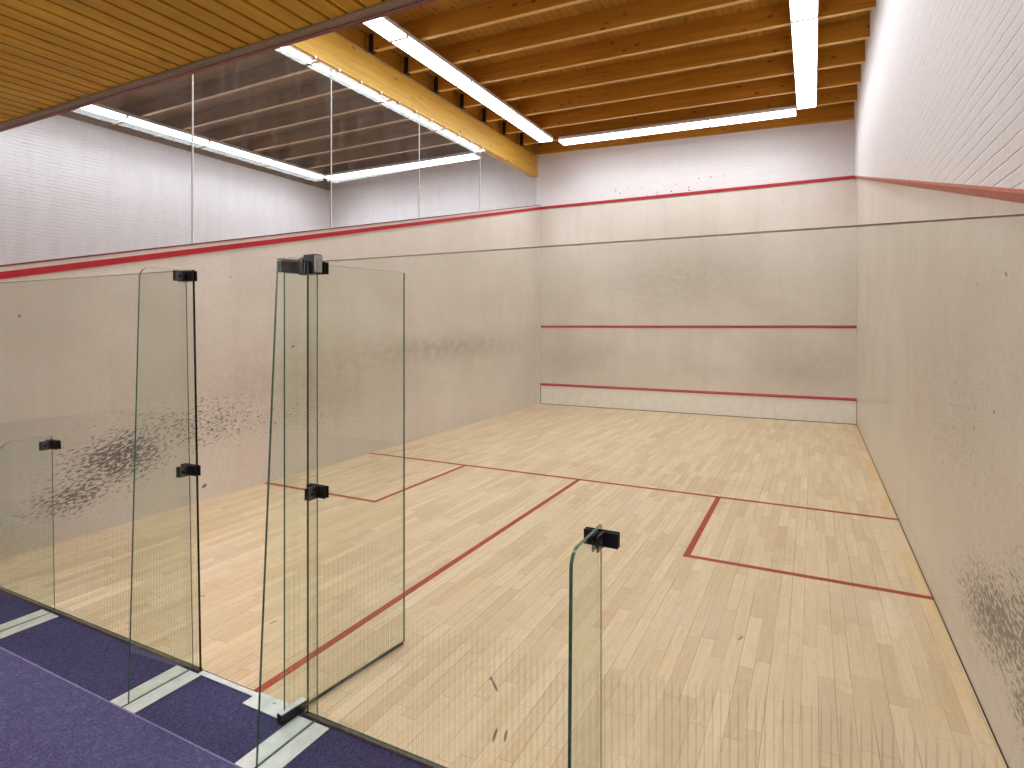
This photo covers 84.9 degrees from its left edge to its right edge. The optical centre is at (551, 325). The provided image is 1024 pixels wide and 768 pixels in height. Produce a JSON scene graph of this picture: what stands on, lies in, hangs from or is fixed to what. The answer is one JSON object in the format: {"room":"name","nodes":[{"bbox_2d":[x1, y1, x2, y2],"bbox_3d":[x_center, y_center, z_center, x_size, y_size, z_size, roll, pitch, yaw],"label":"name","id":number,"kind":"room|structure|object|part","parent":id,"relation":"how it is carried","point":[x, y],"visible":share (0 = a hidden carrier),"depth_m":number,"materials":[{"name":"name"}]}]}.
{"room":"sports hall","nodes":[
{"label":"sports hall","id":0,"kind":"room"},
{"bbox_2d":[0,647,241,767],"bbox_3d":[-5.452,1.741,1.980,13.000,0.220,3.814,0,0,25],"label":"step","id":1,"kind":"structure","parent":0,"point":[47,720],"depth_m":2.23,"materials":[{"name":"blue carpet"}]},
{"bbox_2d":[0,108,329,264],"bbox_3d":[-9.312,-1.324,9.397,0.320,6.350,13.979,0,0,25],"label":"wall","id":2,"kind":"structure","parent":0,"point":[69,187],"depth_m":11.01,"materials":[{"name":"paint"}]},
{"bbox_2d":[0,0,389,122],"bbox_3d":[-5.380,-1.331,2.133,13.000,0.095,4.152,0,0,25],"label":"ceiling","id":3,"kind":"structure","parent":0,"point":[53,52],"depth_m":2.48,"materials":[{"name":"brown wood"}]},
{"bbox_2d":[0,0,437,131],"bbox_3d":[-4.488,-1.297,4.039,13.000,0.064,0.052,0,0,25],"label":"trim","id":4,"kind":"structure","parent":3,"relation":"attached to","point":[386,8],"depth_m":2.63,"materials":[{"name":"brown wood"}]},
{"bbox_2d":[0,205,540,558],"bbox_3d":[-2.408,-0.489,8.486,0.200,4.581,9.779,0,0,25],"label":"wall","id":5,"kind":"structure","parent":0,"point":[68,347],"depth_m":6.18,"materials":[{"name":"paint"}]},
{"bbox_2d":[192,74,193,243],"bbox_3d":[-4.081,-1.912,4.923,0.014,3.045,1.836,0,0,25],"label":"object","id":6,"kind":"structure","parent":5,"relation":"in","point":[192,74],"depth_m":5.74,"materials":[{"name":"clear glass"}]},
{"bbox_2d":[0,205,538,266],"bbox_3d":[-2.342,-1.580,8.454,0.066,2.415,9.779,0,0,25],"label":"line","id":7,"kind":"structure","parent":5,"relation":"attached to","point":[533,205],"depth_m":5.76,"materials":[{"name":"red paint"}]},
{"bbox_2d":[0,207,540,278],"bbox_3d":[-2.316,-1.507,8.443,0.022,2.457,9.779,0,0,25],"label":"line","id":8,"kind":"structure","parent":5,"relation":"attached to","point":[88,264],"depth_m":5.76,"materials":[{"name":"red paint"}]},
{"bbox_2d":[330,66,331,227],"bbox_3d":[-3.305,-2.138,6.582,0.014,2.594,1.826,0,0,25],"label":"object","id":9,"kind":"structure","parent":5,"relation":"in","point":[330,66],"depth_m":7.40,"materials":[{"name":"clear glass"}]},
{"bbox_2d":[419,114,419,217],"bbox_3d":[-2.531,-2.362,8.236,0.014,2.146,1.826,0,0,25],"label":"window","id":10,"kind":"structure","parent":5,"relation":"in","point":[419,114],"depth_m":9.05,"materials":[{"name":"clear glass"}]},
{"bbox_2d":[479,146,479,210],"bbox_3d":[-1.758,-2.586,9.890,0.014,1.698,1.826,0,0,25],"label":"window","id":11,"kind":"structure","parent":5,"relation":"in","point":[479,146],"depth_m":10.71,"materials":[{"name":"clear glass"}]},
{"bbox_2d":[99,0,870,168],"bbox_3d":[-2.408,-4.151,8.486,13.200,0.180,9.979,0,0,25],"label":"ceiling","id":12,"kind":"structure","parent":0,"point":[440,6],"depth_m":8.78,"materials":[{"name":"brown wood"}]},
{"bbox_2d":[111,55,317,124],"bbox_3d":[-5.588,-4.022,9.419,6.350,0.284,0.092,-1,0,25],"label":"joist","id":13,"kind":"object","parent":12,"relation":"attached to","point":[292,65],"visible":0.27,"depth_m":9.36,"materials":[{"name":"brown wood"}]},
{"bbox_2d":[119,112,208,143],"bbox_3d":[-7.503,-3.823,10.881,0.300,0.102,1.504,0,0,25],"label":"strip light","id":14,"kind":"object","parent":13,"relation":"attached to","point":[137,120],"visible":0.85,"depth_m":10.76,"materials":[{"name":"white plastic"}]},
{"bbox_2d":[310,63,384,101],"bbox_3d":[-3.052,-3.846,8.738,0.300,0.102,1.504,0,0,25],"label":"strip light","id":15,"kind":"object","parent":13,"relation":"attached to","point":[311,63],"visible":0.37,"depth_m":8.72,"materials":[{"name":"white plastic"}]},
{"bbox_2d":[153,75,355,136],"bbox_3d":[-5.267,-4.022,10.105,6.350,0.284,0.092,-1,0,25],"label":"joist","id":16,"kind":"object","parent":12,"relation":"attached to","point":[318,87],"visible":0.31,"depth_m":10.07,"materials":[{"name":"brown wood"}]},
{"bbox_2d":[190,92,386,147],"bbox_3d":[-4.946,-4.022,10.791,6.350,0.284,0.092,-1,0,25],"label":"joist","id":17,"kind":"object","parent":12,"relation":"attached to","point":[362,101],"visible":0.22,"depth_m":10.77,"materials":[{"name":"brown wood"}]},
{"bbox_2d":[201,138,273,162],"bbox_3d":[-6.859,-3.823,12.258,0.300,0.102,1.504,0,0,25],"label":"strip light","id":18,"kind":"object","parent":17,"relation":"attached to","point":[213,143],"visible":0.88,"depth_m":12.17,"materials":[{"name":"white plastic"}]},
{"bbox_2d":[383,101,438,129],"bbox_3d":[-2.408,-3.846,10.114,0.300,0.102,1.504,0,0,25],"label":"strip light","id":19,"kind":"object","parent":17,"relation":"attached to","point":[385,101],"visible":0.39,"depth_m":10.04,"materials":[{"name":"white plastic"}]},
{"bbox_2d":[223,107,414,156],"bbox_3d":[-4.625,-4.022,11.476,6.350,0.284,0.092,-1,0,25],"label":"joist","id":20,"kind":"object","parent":12,"relation":"attached to","point":[391,115],"visible":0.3,"depth_m":11.47,"materials":[{"name":"brown wood"}]},
{"bbox_2d":[253,121,437,165],"bbox_3d":[-4.304,-4.022,12.162,6.350,0.284,0.092,-1,0,25],"label":"joist","id":21,"kind":"object","parent":12,"relation":"attached to","point":[409,129],"visible":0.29,"depth_m":12.15,"materials":[{"name":"brown wood"}]},
{"bbox_2d":[265,158,323,178],"bbox_3d":[-6.215,-3.823,13.634,0.300,0.102,1.504,0,0,25],"label":"strip light","id":22,"kind":"object","parent":21,"relation":"attached to","point":[278,163],"visible":0.9,"depth_m":13.52,"materials":[{"name":"white plastic"}]},
{"bbox_2d":[438,130,480,151],"bbox_3d":[-1.764,-3.846,11.491,0.300,0.102,1.504,0,0,25],"label":"strip light","id":23,"kind":"object","parent":21,"relation":"attached to","point":[438,130],"visible":0.2,"depth_m":11.40,"materials":[{"name":"white plastic"}]},
{"bbox_2d":[281,132,459,173],"bbox_3d":[-3.984,-4.022,12.848,6.350,0.284,0.092,-1,0,25],"label":"joist","id":24,"kind":"object","parent":12,"relation":"attached to","point":[436,139],"visible":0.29,"depth_m":12.84,"materials":[{"name":"brown wood"}]},
{"bbox_2d":[305,143,478,180],"bbox_3d":[-3.663,-4.022,13.534,6.350,0.284,0.092,-1,0,25],"label":"joist","id":25,"kind":"object","parent":12,"relation":"attached to","point":[458,147],"visible":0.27,"depth_m":13.52,"materials":[{"name":"brown wood"}]},
{"bbox_2d":[324,167,375,180],"bbox_3d":[-5.054,-3.808,14.030,1.504,0.102,0.300,0,0,25],"label":"strip light","id":26,"kind":"object","parent":25,"relation":"attached to","point":[362,171],"visible":0.91,"depth_m":13.94,"materials":[{"name":"white plastic"}]},
{"bbox_2d":[369,159,426,173],"bbox_3d":[-3.689,-3.808,13.391,1.504,0.102,0.300,0,0,25],"label":"strip light","id":27,"kind":"object","parent":25,"relation":"attached to","point":[411,164],"visible":0.9,"depth_m":13.31,"materials":[{"name":"white plastic"}]},
{"bbox_2d":[420,151,480,165],"bbox_3d":[-2.324,-3.808,12.753,1.504,0.102,0.300,0,0,25],"label":"strip light","id":28,"kind":"object","parent":25,"relation":"attached to","point":[470,155],"visible":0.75,"depth_m":12.64,"materials":[{"name":"white plastic"}]},
{"bbox_2d":[283,26,537,177],"bbox_3d":[-2.461,-3.801,8.510,0.184,0.775,9.779,0,0,25],"label":"beam","id":29,"kind":"structure","parent":12,"relation":"attached to","point":[379,74],"depth_m":8.80,"materials":[{"name":"brown wood"}]},
{"bbox_3d":[-0.344,-3.986,5.295,6.520,0.284,0.092,1,1,25],"label":"joist","id":30,"kind":"object","parent":29,"relation":"attached to","visible":0},
{"bbox_2d":[364,16,406,41],"bbox_3d":[-2.354,-3.846,6.733,0.300,0.102,1.504,1,1,25],"label":"strip light","id":31,"kind":"object","parent":30,"relation":"attached to","point":[386,27],"visible":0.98,"depth_m":7.16,"materials":[{"name":"white plastic"}]},
{"bbox_3d":[-6.229,-4.022,8.048,6.350,0.284,0.092,-1,0,25],"label":"joist","id":32,"kind":"object","parent":29,"relation":"attached to","visible":0},
{"bbox_2d":[80,103,126,119],"bbox_3d":[-8.147,-3.823,9.504,0.300,0.102,1.504,0,0,25],"label":"strip light","id":33,"kind":"object","parent":32,"relation":"attached to","point":[97,108],"visible":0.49,"depth_m":9.89,"materials":[{"name":"white plastic"}]},
{"bbox_2d":[281,47,311,63],"bbox_3d":[-3.696,-3.846,7.361,0.300,0.102,1.504,0,0,25],"label":"strip light","id":34,"kind":"object","parent":32,"relation":"attached to","point":[309,62],"visible":0.17,"depth_m":7.85,"materials":[{"name":"white plastic"}]},
{"bbox_2d":[366,0,589,54],"bbox_3d":[0.298,-3.986,6.666,6.520,0.284,0.092,1,1,25],"label":"joist","id":35,"kind":"object","parent":12,"relation":"attached to","point":[493,11],"visible":0.85,"depth_m":7.28,"materials":[{"name":"brown wood"}]},
{"bbox_2d":[390,31,470,85],"bbox_3d":[-1.710,-3.846,8.110,0.300,0.102,1.504,1,1,25],"label":"strip light","id":36,"kind":"object","parent":35,"relation":"attached to","point":[412,45],"visible":0.94,"depth_m":8.00,"materials":[{"name":"white plastic"}]},
{"bbox_2d":[789,0,817,22],"bbox_3d":[2.744,-3.753,6.087,0.300,0.102,1.504,1,1,25],"label":"strip light","id":37,"kind":"object","parent":35,"relation":"attached to","point":[800,10],"visible":1,"depth_m":6.56,"materials":[{"name":"white plastic"}]},
{"bbox_2d":[401,0,753,75],"bbox_3d":[0.619,-3.986,7.352,6.520,0.284,0.092,1,1,25],"label":"joist","id":38,"kind":"object","parent":12,"relation":"attached to","point":[644,11],"visible":0.87,"depth_m":7.49,"materials":[{"name":"brown wood"}]},
{"bbox_2d":[431,0,875,93],"bbox_3d":[0.940,-3.986,8.037,6.520,0.284,0.092,1,1,25],"label":"joist","id":39,"kind":"object","parent":12,"relation":"attached to","point":[778,15],"visible":0.84,"depth_m":7.79,"materials":[{"name":"brown wood"}]},
{"bbox_2d":[456,77,517,117],"bbox_3d":[-1.066,-3.846,9.487,0.300,0.102,1.504,1,1,25],"label":"strip light","id":40,"kind":"object","parent":39,"relation":"attached to","point":[475,89],"visible":0.91,"depth_m":9.38,"materials":[{"name":"white plastic"}]},
{"bbox_2d":[791,17,817,72],"bbox_3d":[3.388,-3.753,7.463,0.300,0.102,1.504,1,1,25],"label":"strip light","id":41,"kind":"object","parent":39,"relation":"attached to","point":[804,32],"visible":0.83,"depth_m":7.36,"materials":[{"name":"white plastic"}]},
{"bbox_2d":[457,16,869,109],"bbox_3d":[1.260,-3.986,8.723,6.520,0.284,0.092,1,1,25],"label":"joist","id":42,"kind":"object","parent":12,"relation":"attached to","point":[856,29],"visible":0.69,"depth_m":8.42,"materials":[{"name":"brown wood"}]},
{"bbox_2d":[480,42,864,122],"bbox_3d":[1.581,-3.986,9.409,6.520,0.284,0.092,1,1,25],"label":"joist","id":43,"kind":"object","parent":12,"relation":"attached to","point":[852,54],"visible":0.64,"depth_m":9.13,"materials":[{"name":"brown wood"}]},
{"bbox_2d":[504,111,552,142],"bbox_3d":[-0.422,-3.846,10.864,0.300,0.102,1.504,1,1,25],"label":"strip light","id":44,"kind":"object","parent":43,"relation":"attached to","point":[520,121],"visible":0.93,"depth_m":10.76,"materials":[{"name":"white plastic"}]},
{"bbox_2d":[794,70,816,109],"bbox_3d":[4.032,-3.753,8.840,0.300,0.102,1.504,1,1,25],"label":"strip light","id":45,"kind":"object","parent":43,"relation":"attached to","point":[805,82],"visible":0.9,"depth_m":8.76,"materials":[{"name":"white plastic"}]},
{"bbox_2d":[500,65,860,135],"bbox_3d":[1.902,-3.986,10.094,6.520,0.284,0.092,1,1,25],"label":"joist","id":46,"kind":"object","parent":12,"relation":"attached to","point":[850,75],"visible":0.76,"depth_m":9.82,"materials":[{"name":"brown wood"}]},
{"bbox_2d":[517,84,856,145],"bbox_3d":[2.223,-3.986,10.780,6.520,0.284,0.092,1,1,25],"label":"joist","id":47,"kind":"object","parent":12,"relation":"attached to","point":[848,93],"visible":0.67,"depth_m":10.49,"materials":[{"name":"brown wood"}]},
{"bbox_2d":[558,128,631,144],"bbox_3d":[0.883,-3.844,11.379,1.504,0.102,0.300,1,1,25],"label":"strip light","id":48,"kind":"object","parent":47,"relation":"attached to","point":[623,132],"visible":0.94,"depth_m":11.30,"materials":[{"name":"white plastic"}]},
{"bbox_2d":[628,117,709,136],"bbox_3d":[2.248,-3.814,10.741,1.504,0.102,0.300,1,1,25],"label":"strip light","id":49,"kind":"object","parent":47,"relation":"attached to","point":[696,123],"visible":0.95,"depth_m":10.66,"materials":[{"name":"white plastic"}]},
{"bbox_2d":[707,105,796,126],"bbox_3d":[3.613,-3.783,10.102,1.504,0.102,0.300,1,1,25],"label":"strip light","id":50,"kind":"object","parent":47,"relation":"attached to","point":[787,111],"visible":1,"depth_m":10.02,"materials":[{"name":"white plastic"}]},
{"bbox_2d":[0,404,1008,767],"bbox_3d":[-2.490,1.830,8.311,13.000,0.062,10.165,0,0,25],"label":"floor","id":51,"kind":"structure","parent":0,"point":[768,602],"depth_m":3.58,"materials":[{"name":"brown wood"}]},
{"bbox_2d":[0,436,60,638],"bbox_3d":[-3.224,1.249,3.313,0.196,1.105,0.486,0,0,25],"label":"glass fin","id":52,"kind":"object","parent":51,"relation":"on","point":[17,625],"visible":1,"depth_m":3.43,"materials":[{"name":"clear glass"}]},
{"bbox_2d":[0,270,201,671],"bbox_3d":[-3.091,0.753,3.504,2.776,2.096,0.024,0,0,25],"label":"glass screen","id":53,"kind":"object","parent":51,"relation":"on","point":[103,630],"visible":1,"depth_m":2.99,"materials":[{"name":"clear glass"}]},
{"bbox_2d":[110,267,200,713],"bbox_3d":[-1.989,0.754,2.736,0.220,2.095,0.486,0,0,25],"label":"glass fin","id":54,"kind":"object","parent":51,"relation":"on","point":[136,699],"visible":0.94,"depth_m":2.78,"materials":[{"name":"clear glass"}]},
{"bbox_2d":[198,671,256,695],"bbox_3d":[-1.632,1.799,2.810,0.415,0.004,0.027,0,0,25],"label":"threshold strip","id":55,"kind":"object","parent":51,"relation":"on","point":[203,673],"visible":1,"depth_m":2.80,"materials":[{"name":"metal"}]},
{"bbox_2d":[242,692,289,718],"bbox_3d":[-1.336,1.797,2.645,0.258,0.008,0.092,0,0,25],"label":"plate","id":56,"kind":"object","parent":51,"relation":"on","point":[269,705],"visible":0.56,"depth_m":2.65,"materials":[{"name":"metal"}]},
{"bbox_2d":[235,257,328,767],"bbox_3d":[-1.166,0.754,2.350,0.196,2.095,0.486,0,0,25],"label":"glass fin","id":57,"kind":"object","parent":51,"relation":"on","point":[293,738],"visible":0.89,"depth_m":2.41,"materials":[{"name":"clear glass"}]},
{"bbox_2d":[277,254,404,724],"bbox_3d":[-0.970,0.738,2.799,0.190,2.118,0.753,0,0,32],"label":"door","id":58,"kind":"structure","parent":51,"relation":"on","point":[298,706],"depth_m":2.57,"materials":[{"name":"clear glass"}]},
{"bbox_2d":[568,524,619,767],"bbox_3d":[0.080,1.251,1.768,0.196,1.100,0.486,0,0,25],"label":"glass fin","id":59,"kind":"object","parent":51,"relation":"on","point":[598,538],"visible":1,"depth_m":1.93,"materials":[{"name":"clear glass"}]},
{"bbox_2d":[305,214,1023,767],"bbox_3d":[0.155,0.753,1.985,2.839,2.096,0.024,0,0,25],"label":"glass screen","id":60,"kind":"object","parent":51,"relation":"on","point":[399,751],"visible":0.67,"depth_m":2.37,"materials":[{"name":"clear glass"}]},
{"bbox_2d":[332,153,856,397],"bbox_3d":[-0.272,-1.349,13.050,13.000,6.300,0.300,0,0,25],"label":"wall","id":61,"kind":"structure","parent":0,"point":[807,277],"depth_m":11.49,"materials":[{"name":"paint"}]},
{"bbox_2d":[541,175,854,208],"bbox_3d":[2.644,-2.706,11.519,6.420,0.055,0.042,0,0,25],"label":"line","id":62,"kind":"structure","parent":61,"relation":"attached to","point":[852,176],"depth_m":11.27,"materials":[{"name":"red paint"}]},
{"bbox_2d":[540,383,856,424],"bbox_3d":[2.643,1.562,11.495,6.400,0.478,0.044,0,0,25],"label":"tin","id":63,"kind":"object","parent":61,"relation":"attached to","point":[838,410],"visible":1,"depth_m":11.26,"materials":[{"name":"white paint"}]},
{"bbox_3d":[2.643,1.347,11.495,6.400,0.048,0.044,0,0,25],"label":"rail","id":64,"kind":"part","parent":63,"relation":"part of","materials":[{"name":"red paint"}]},
{"bbox_2d":[541,325,856,327],"bbox_3d":[2.654,0.023,11.517,6.400,0.050,0.018,0,0,25],"label":"line","id":65,"kind":"structure","parent":61,"relation":"attached to","point":[656,326],"depth_m":11.18,"materials":[{"name":"red paint"}]},
{"bbox_2d":[531,119,853,206],"bbox_3d":[2.603,-3.616,11.703,6.650,1.765,0.304,0,0,25],"label":"brick wall","id":66,"kind":"structure","parent":0,"point":[826,149],"depth_m":11.37,"materials":[{"name":"white paint"}]},
{"bbox_2d":[536,102,853,154],"bbox_3d":[2.583,-3.970,11.507,6.440,0.418,0.065,0,0,25],"label":"wall plate","id":67,"kind":"object","parent":66,"relation":"attached to","point":[845,111],"visible":0.71,"depth_m":11.05,"materials":[{"name":"brown wood"}]},
{"bbox_2d":[854,0,1023,188],"bbox_3d":[3.595,-2.399,5.677,0.345,4.200,9.779,0,0,25],"label":"brick wall","id":68,"kind":"structure","parent":0,"point":[940,92],"depth_m":3.17,"materials":[{"name":"white brick"}]},
{"bbox_2d":[857,179,1023,767],"bbox_3d":[2.725,-0.414,3.765,0.300,4.530,13.979,0,0,25],"label":"wall","id":69,"kind":"structure","parent":0,"point":[940,305],"depth_m":3.08,"materials":[{"name":"paint"}]},
{"bbox_2d":[854,175,1023,203],"bbox_3d":[3.481,-1.488,5.730,0.097,2.497,9.779,0,0,25],"label":"line","id":70,"kind":"structure","parent":69,"relation":"attached to","point":[1005,194],"depth_m":2.80,"materials":[{"name":"red paint"}]}
]}

